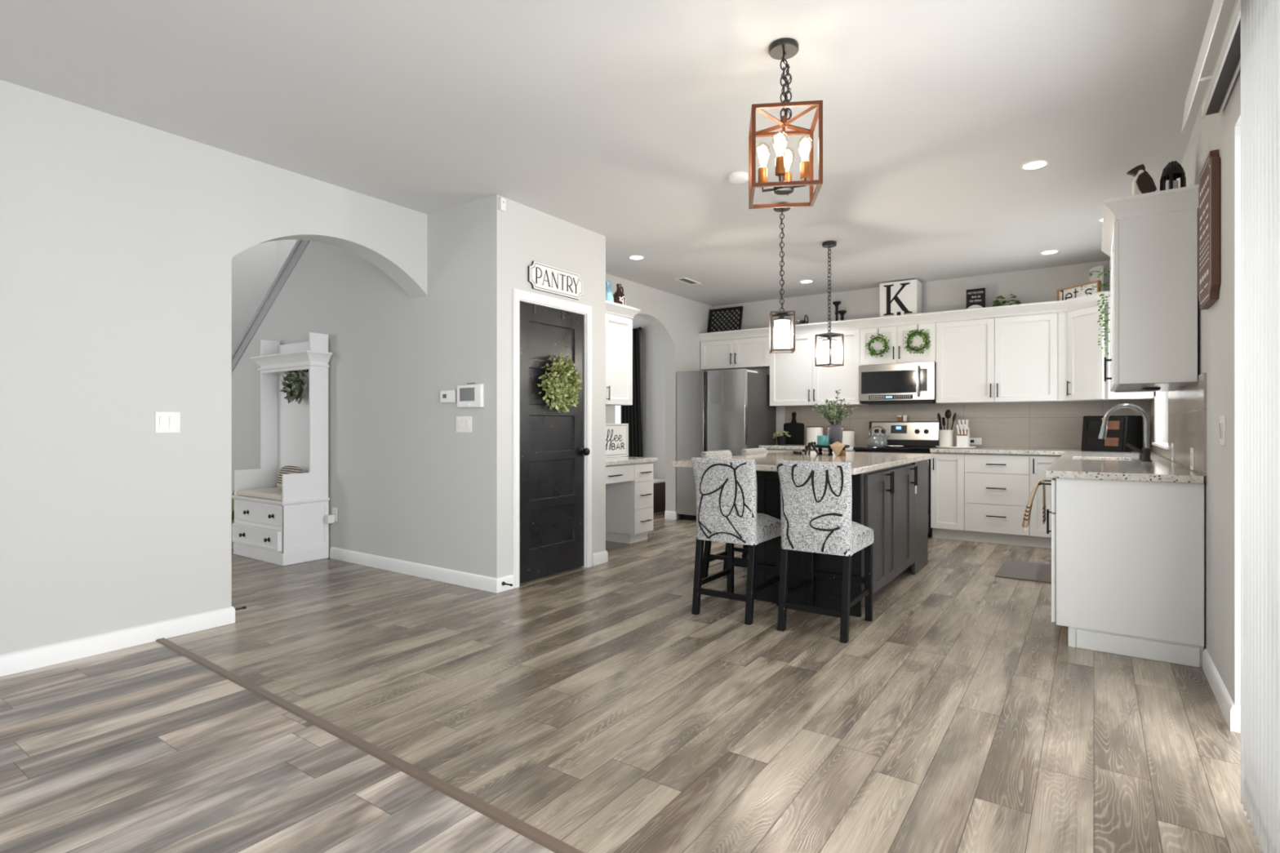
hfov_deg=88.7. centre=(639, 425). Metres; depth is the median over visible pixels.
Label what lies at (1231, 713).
baseboard
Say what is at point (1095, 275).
plaque
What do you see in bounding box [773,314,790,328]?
socket
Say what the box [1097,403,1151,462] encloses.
faucet
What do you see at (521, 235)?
wall
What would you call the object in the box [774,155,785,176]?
socket
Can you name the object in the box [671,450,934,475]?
island countertop
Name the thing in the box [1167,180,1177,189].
candle
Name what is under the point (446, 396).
thermostat
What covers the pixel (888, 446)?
spoon rest
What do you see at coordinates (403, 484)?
wall
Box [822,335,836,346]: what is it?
socket
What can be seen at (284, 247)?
wall
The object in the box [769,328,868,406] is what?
upper cabinet
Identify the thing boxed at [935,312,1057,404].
upper cabinet
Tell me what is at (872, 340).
wreath
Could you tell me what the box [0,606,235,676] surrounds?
baseboard
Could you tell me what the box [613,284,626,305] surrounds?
growler
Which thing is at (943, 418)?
utensil
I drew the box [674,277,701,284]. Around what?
ceiling vent
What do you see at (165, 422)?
light switch
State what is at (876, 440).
kettle
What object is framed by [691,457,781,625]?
bar stool
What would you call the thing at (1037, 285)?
wall
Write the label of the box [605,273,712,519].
wall
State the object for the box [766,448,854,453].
base cabinet
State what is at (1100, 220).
recessed light
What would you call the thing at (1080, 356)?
upper cabinet
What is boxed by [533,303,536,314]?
hook
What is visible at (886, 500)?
kitchen island
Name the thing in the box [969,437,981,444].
wall outlet
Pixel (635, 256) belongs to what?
recessed light
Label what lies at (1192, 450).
wall outlet
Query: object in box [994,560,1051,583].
kitchen mat
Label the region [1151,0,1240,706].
wall
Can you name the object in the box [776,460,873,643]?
bar stool
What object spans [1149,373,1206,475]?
backsplash
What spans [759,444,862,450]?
countertop
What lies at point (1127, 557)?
base cabinet
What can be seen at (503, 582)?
door stop
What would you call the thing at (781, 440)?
pot
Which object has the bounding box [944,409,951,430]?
utensil
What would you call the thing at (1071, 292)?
sign
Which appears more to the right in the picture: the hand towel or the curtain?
the hand towel
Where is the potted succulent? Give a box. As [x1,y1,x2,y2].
[773,431,790,444]
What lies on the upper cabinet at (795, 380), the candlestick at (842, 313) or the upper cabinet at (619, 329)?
the candlestick at (842, 313)
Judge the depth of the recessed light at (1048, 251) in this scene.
5.99 m
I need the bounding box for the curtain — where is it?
[621,326,644,457]
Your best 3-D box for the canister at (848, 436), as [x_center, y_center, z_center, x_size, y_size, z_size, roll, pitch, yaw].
[2.367,0.147,7.484,0.160,0.185,0.159,0,0,35]
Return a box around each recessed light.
[628,254,644,259]
[799,280,813,283]
[1019,159,1049,169]
[1040,249,1059,254]
[1097,217,1102,222]
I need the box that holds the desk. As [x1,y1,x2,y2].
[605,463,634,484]
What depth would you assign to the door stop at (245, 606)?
3.91 m
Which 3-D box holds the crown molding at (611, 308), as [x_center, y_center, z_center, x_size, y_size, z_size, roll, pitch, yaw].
[-0.465,-1.131,6.354,0.395,0.100,1.073,0,0,35]
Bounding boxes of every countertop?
[605,456,657,466]
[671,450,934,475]
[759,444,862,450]
[929,447,1204,484]
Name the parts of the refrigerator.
door, door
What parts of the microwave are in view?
control panel, handle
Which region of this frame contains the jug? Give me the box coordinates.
[605,281,613,302]
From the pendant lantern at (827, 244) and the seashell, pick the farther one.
the pendant lantern at (827, 244)
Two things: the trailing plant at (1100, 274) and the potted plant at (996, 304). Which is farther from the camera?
the potted plant at (996, 304)
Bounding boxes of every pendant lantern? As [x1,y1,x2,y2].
[768,202,795,353]
[814,240,844,367]
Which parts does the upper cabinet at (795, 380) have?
door, handle, door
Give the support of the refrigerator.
on the floor
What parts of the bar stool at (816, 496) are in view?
leg, leg, backrest, leg, seat, leg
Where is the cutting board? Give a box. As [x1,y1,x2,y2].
[783,412,804,444]
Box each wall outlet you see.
[324,506,337,523]
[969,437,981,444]
[1171,443,1173,461]
[1190,447,1194,471]
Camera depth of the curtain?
9.39 m
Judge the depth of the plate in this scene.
6.74 m
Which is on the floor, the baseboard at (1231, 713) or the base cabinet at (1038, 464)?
the base cabinet at (1038, 464)
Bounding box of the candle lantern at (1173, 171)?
[1160,160,1186,191]
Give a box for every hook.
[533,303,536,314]
[561,310,564,319]
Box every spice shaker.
[897,415,901,421]
[902,415,906,421]
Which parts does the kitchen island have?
panel, door, handle, door, handle, door, door, handle, handle, panel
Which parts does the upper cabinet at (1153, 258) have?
handle, door, door, panel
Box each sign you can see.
[527,261,582,299]
[605,423,628,457]
[966,288,985,308]
[1057,280,1101,301]
[1198,149,1220,310]
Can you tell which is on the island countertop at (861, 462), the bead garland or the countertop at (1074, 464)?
the bead garland
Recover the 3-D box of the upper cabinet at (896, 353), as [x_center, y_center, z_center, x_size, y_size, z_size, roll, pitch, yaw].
[2.872,-0.881,7.235,0.786,0.430,0.387,0,0,35]
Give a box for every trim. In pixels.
[155,637,584,852]
[231,240,310,372]
[512,288,591,588]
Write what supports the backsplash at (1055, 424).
attached to the wall at (1037, 285)
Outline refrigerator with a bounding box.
[676,368,776,520]
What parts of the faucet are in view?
lever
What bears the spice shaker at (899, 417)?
on the range
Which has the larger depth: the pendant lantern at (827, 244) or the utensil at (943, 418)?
the utensil at (943, 418)
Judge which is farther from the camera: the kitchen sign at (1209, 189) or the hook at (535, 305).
the hook at (535, 305)
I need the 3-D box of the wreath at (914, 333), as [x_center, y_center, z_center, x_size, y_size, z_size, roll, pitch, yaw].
[2.944,-0.912,6.963,0.270,0.321,0.058,0,0,35]
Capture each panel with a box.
[457,382,484,408]
[706,306,742,333]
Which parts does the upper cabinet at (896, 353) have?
door, door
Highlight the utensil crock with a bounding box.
[939,430,953,446]
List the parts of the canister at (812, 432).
lid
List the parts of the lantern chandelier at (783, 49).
arm, stem, chain, arm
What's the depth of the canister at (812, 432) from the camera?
7.68 m
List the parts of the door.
knob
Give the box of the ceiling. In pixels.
[0,0,1235,315]
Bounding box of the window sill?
[1151,442,1168,449]
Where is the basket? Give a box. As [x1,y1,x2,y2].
[777,315,808,326]
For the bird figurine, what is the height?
0.299 m
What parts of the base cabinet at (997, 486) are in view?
handle, handle, handle, drawer, drawer, drawer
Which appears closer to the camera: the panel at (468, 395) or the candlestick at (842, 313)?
the panel at (468, 395)
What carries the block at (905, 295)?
on the upper cabinet at (896, 353)
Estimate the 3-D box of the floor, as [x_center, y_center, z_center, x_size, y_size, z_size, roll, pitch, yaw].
[-2.086,1.184,4.364,9.600,0.060,11.200,0,0,35]
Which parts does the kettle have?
handle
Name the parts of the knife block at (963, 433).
knife handle, knife handle, slot plate, knife handle, knife handle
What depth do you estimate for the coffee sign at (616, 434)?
6.71 m
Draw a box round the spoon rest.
[888,445,903,447]
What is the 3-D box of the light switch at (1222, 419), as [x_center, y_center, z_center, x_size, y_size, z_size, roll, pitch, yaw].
[2.384,0.024,2.685,0.012,0.120,0.100,0,0,35]
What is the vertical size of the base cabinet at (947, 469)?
0.876 m
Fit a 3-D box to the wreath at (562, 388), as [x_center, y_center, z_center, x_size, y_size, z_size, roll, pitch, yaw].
[-0.579,-0.324,4.995,0.133,0.467,0.466,0,0,35]
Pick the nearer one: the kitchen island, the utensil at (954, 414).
the kitchen island
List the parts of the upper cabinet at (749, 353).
door, door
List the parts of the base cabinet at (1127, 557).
handle, drawer, door, trim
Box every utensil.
[937,413,942,430]
[942,417,945,430]
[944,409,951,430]
[951,413,955,430]
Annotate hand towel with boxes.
[1022,479,1045,532]
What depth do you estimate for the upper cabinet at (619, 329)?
6.49 m
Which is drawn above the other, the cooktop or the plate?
the plate
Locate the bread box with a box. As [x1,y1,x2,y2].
[1080,415,1142,452]
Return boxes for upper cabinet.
[605,312,632,405]
[701,336,769,370]
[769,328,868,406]
[860,322,935,365]
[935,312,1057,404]
[1057,303,1153,401]
[1103,208,1197,392]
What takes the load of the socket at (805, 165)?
attached to the lantern chandelier at (783, 49)
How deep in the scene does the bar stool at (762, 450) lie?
5.44 m
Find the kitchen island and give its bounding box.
[754,459,928,617]
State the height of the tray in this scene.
0.080 m
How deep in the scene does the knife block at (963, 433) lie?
6.74 m
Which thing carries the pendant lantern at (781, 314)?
hanging from the ceiling
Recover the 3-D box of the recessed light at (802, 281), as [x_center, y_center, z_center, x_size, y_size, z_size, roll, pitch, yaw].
[1.840,-1.586,7.241,0.158,0.006,0.158,0,0,35]
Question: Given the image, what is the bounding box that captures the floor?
[0,511,1259,852]
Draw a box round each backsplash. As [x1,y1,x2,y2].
[785,400,1149,449]
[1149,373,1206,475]
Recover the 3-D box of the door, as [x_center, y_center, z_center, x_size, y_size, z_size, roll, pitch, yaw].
[-0.651,0.126,4.985,0.111,2.032,0.755,0,0,35]
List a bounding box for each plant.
[991,293,1021,306]
[1080,268,1110,355]
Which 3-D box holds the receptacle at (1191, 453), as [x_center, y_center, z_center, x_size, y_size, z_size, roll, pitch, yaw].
[2.874,0.178,3.410,0.003,0.068,0.034,0,0,35]
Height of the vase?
0.453 m
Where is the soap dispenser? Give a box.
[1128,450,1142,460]
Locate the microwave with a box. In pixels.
[858,361,935,404]
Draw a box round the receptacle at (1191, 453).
[1191,453,1192,466]
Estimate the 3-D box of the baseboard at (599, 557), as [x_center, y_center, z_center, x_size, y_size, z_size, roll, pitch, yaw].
[-0.413,1.105,5.507,0.214,0.098,0.191,0,0,35]
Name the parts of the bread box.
pane, pane, door, door, pane, pane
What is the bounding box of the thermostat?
[440,390,456,403]
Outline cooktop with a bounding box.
[853,445,937,450]
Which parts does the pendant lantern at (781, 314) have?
frame, chain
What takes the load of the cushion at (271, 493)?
on the hall tree
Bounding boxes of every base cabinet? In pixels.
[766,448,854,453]
[930,452,965,540]
[964,453,1030,546]
[1029,454,1061,548]
[1038,477,1204,667]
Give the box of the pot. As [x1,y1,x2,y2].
[776,435,786,444]
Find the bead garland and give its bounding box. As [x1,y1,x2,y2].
[792,441,816,454]
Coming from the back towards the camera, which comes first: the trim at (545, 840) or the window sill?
the window sill
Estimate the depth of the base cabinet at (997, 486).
6.32 m
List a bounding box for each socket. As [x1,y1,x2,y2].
[758,167,767,182]
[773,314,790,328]
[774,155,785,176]
[785,171,791,181]
[800,160,809,180]
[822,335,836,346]
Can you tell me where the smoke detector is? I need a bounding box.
[727,171,748,183]
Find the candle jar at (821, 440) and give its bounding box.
[817,435,829,445]
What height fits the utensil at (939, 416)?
0.335 m
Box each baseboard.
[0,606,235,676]
[329,546,514,593]
[592,550,608,565]
[664,511,676,519]
[1202,648,1240,733]
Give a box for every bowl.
[937,413,941,422]
[944,409,951,418]
[952,413,955,422]
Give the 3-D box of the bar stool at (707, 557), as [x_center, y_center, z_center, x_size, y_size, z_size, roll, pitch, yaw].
[0.772,0.676,4.903,0.527,0.955,0.415,0,0,35]
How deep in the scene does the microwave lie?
7.05 m
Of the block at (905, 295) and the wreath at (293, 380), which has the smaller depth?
the wreath at (293, 380)
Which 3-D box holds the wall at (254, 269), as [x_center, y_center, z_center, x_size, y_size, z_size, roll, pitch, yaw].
[-6.208,-1.446,6.246,0.120,5.200,5.600,0,0,35]
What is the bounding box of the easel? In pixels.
[804,444,817,453]
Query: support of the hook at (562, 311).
attached to the door
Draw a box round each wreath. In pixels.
[280,369,308,404]
[537,352,582,413]
[865,328,889,357]
[904,324,930,354]
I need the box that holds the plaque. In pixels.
[1088,266,1103,291]
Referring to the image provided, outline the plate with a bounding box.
[966,305,982,309]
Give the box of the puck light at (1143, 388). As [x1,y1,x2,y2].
[1142,387,1160,391]
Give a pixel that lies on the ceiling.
(627, 122)
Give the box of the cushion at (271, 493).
[237,487,282,501]
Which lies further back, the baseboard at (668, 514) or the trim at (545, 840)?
the baseboard at (668, 514)
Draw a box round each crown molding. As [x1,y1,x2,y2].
[605,300,639,319]
[698,290,1110,342]
[1101,184,1199,256]
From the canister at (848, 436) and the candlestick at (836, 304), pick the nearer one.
the canister at (848, 436)
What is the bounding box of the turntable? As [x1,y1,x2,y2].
[935,445,976,448]
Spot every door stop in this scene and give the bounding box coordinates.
[235,605,246,610]
[501,581,512,586]
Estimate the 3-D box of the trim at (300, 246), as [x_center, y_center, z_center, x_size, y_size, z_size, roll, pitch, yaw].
[-3.491,-1.218,6.317,4.266,3.323,0.170,0,0,35]
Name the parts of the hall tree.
knob, panel, drawer, frame, drawer, knob, knob, crown, bead moulding, panel, panel, frame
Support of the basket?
on the upper cabinet at (795, 380)
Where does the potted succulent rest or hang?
on the countertop at (776, 446)
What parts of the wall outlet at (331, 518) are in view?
plate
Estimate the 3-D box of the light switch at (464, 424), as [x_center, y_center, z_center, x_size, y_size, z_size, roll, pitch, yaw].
[-1.266,-0.004,4.702,0.165,0.117,0.012,0,0,35]
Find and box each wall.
[0,79,426,654]
[231,197,485,576]
[231,240,276,352]
[276,240,297,275]
[485,194,605,577]
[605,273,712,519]
[632,260,1110,479]
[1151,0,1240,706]
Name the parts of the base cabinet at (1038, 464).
handle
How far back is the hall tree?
5.66 m
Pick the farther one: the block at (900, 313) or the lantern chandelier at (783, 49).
the block at (900, 313)
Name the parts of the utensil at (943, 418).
blade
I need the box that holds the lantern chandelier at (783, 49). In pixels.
[748,37,822,208]
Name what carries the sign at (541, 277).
attached to the wall at (521, 235)
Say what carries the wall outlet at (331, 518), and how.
attached to the wall at (403, 484)
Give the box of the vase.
[812,389,858,445]
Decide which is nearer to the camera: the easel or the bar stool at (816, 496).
the bar stool at (816, 496)
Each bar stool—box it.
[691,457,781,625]
[700,449,748,578]
[741,447,767,558]
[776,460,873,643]
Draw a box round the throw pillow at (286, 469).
[276,466,302,489]
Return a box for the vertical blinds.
[1181,0,1279,852]
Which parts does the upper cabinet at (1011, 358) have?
door, handle, door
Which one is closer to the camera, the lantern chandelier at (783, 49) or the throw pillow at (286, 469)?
the lantern chandelier at (783, 49)
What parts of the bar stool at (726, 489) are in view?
leg, backrest, leg, leg, seat, leg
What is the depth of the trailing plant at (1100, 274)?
5.80 m
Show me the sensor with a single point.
(502, 202)
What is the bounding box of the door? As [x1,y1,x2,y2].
[520,301,590,583]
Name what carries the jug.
on the upper cabinet at (619, 329)
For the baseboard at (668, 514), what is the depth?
8.02 m
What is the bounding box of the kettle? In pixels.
[866,425,889,446]
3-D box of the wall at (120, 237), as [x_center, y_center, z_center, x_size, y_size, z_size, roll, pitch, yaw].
[-3.495,-1.446,2.390,0.200,5.200,6.350,0,0,35]
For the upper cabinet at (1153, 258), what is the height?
0.884 m
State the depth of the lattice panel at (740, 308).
8.49 m
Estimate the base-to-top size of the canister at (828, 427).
0.225 m
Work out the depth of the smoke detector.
4.13 m
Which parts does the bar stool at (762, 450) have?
leg, backrest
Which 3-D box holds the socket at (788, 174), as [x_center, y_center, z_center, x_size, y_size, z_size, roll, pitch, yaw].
[0.635,-1.053,2.827,0.040,0.069,0.040,0,0,7]
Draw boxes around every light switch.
[155,411,180,433]
[456,416,471,432]
[1219,416,1225,445]
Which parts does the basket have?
handle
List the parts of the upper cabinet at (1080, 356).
door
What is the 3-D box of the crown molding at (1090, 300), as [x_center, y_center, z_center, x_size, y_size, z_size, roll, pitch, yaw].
[2.594,-1.131,7.049,4.631,0.100,0.340,0,0,35]
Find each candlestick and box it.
[832,301,840,320]
[838,310,846,320]
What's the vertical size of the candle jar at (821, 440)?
0.080 m
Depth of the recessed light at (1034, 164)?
3.98 m
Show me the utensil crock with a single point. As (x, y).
(946, 437)
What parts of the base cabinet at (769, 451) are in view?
drawer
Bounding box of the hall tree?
[231,332,332,565]
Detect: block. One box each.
[879,279,921,316]
[893,311,904,324]
[955,419,969,446]
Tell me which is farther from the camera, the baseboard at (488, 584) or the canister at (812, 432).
the canister at (812, 432)
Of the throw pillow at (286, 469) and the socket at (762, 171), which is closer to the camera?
the socket at (762, 171)
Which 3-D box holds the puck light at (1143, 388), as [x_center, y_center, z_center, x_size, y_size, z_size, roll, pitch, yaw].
[2.927,-0.204,3.751,0.090,0.016,0.090,0,0,35]
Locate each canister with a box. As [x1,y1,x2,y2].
[806,426,823,445]
[827,426,844,435]
[842,430,854,446]
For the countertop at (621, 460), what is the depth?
6.28 m
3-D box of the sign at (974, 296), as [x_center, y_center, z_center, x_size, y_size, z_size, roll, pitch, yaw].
[3.494,-1.256,6.818,0.176,0.320,0.032,0,0,35]
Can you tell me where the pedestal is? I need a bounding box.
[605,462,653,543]
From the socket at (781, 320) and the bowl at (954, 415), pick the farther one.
the bowl at (954, 415)
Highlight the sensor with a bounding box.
[498,197,506,211]
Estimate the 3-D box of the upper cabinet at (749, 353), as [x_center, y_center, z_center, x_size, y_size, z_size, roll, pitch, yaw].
[1.266,-0.906,8.347,0.953,0.380,0.387,0,0,35]
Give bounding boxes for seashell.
[830,441,845,456]
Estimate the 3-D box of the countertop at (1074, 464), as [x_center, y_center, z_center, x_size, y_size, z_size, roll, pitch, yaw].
[2.978,0.258,5.121,1.788,0.037,3.721,0,0,35]
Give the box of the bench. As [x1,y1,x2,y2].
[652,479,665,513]
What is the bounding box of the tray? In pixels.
[813,444,849,455]
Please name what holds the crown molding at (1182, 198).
attached to the upper cabinet at (1153, 258)
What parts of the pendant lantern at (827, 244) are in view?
frame, chain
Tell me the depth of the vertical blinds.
1.72 m
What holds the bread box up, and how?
on the countertop at (1074, 464)
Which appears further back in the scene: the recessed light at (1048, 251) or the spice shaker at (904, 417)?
the spice shaker at (904, 417)
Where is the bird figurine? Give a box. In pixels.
[1126,164,1156,195]
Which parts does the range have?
control panel, oven door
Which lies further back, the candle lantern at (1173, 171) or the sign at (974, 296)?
the sign at (974, 296)
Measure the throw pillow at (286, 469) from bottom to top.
0.215 m
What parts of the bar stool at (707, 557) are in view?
leg, backrest, leg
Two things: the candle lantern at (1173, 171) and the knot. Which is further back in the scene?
the knot
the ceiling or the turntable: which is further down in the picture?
the turntable
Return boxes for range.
[853,421,941,535]
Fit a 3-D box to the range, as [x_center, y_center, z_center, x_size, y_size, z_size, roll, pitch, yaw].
[2.783,0.541,7.091,0.768,1.165,0.697,0,0,35]
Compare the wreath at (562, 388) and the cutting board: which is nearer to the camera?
the wreath at (562, 388)
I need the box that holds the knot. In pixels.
[838,449,845,455]

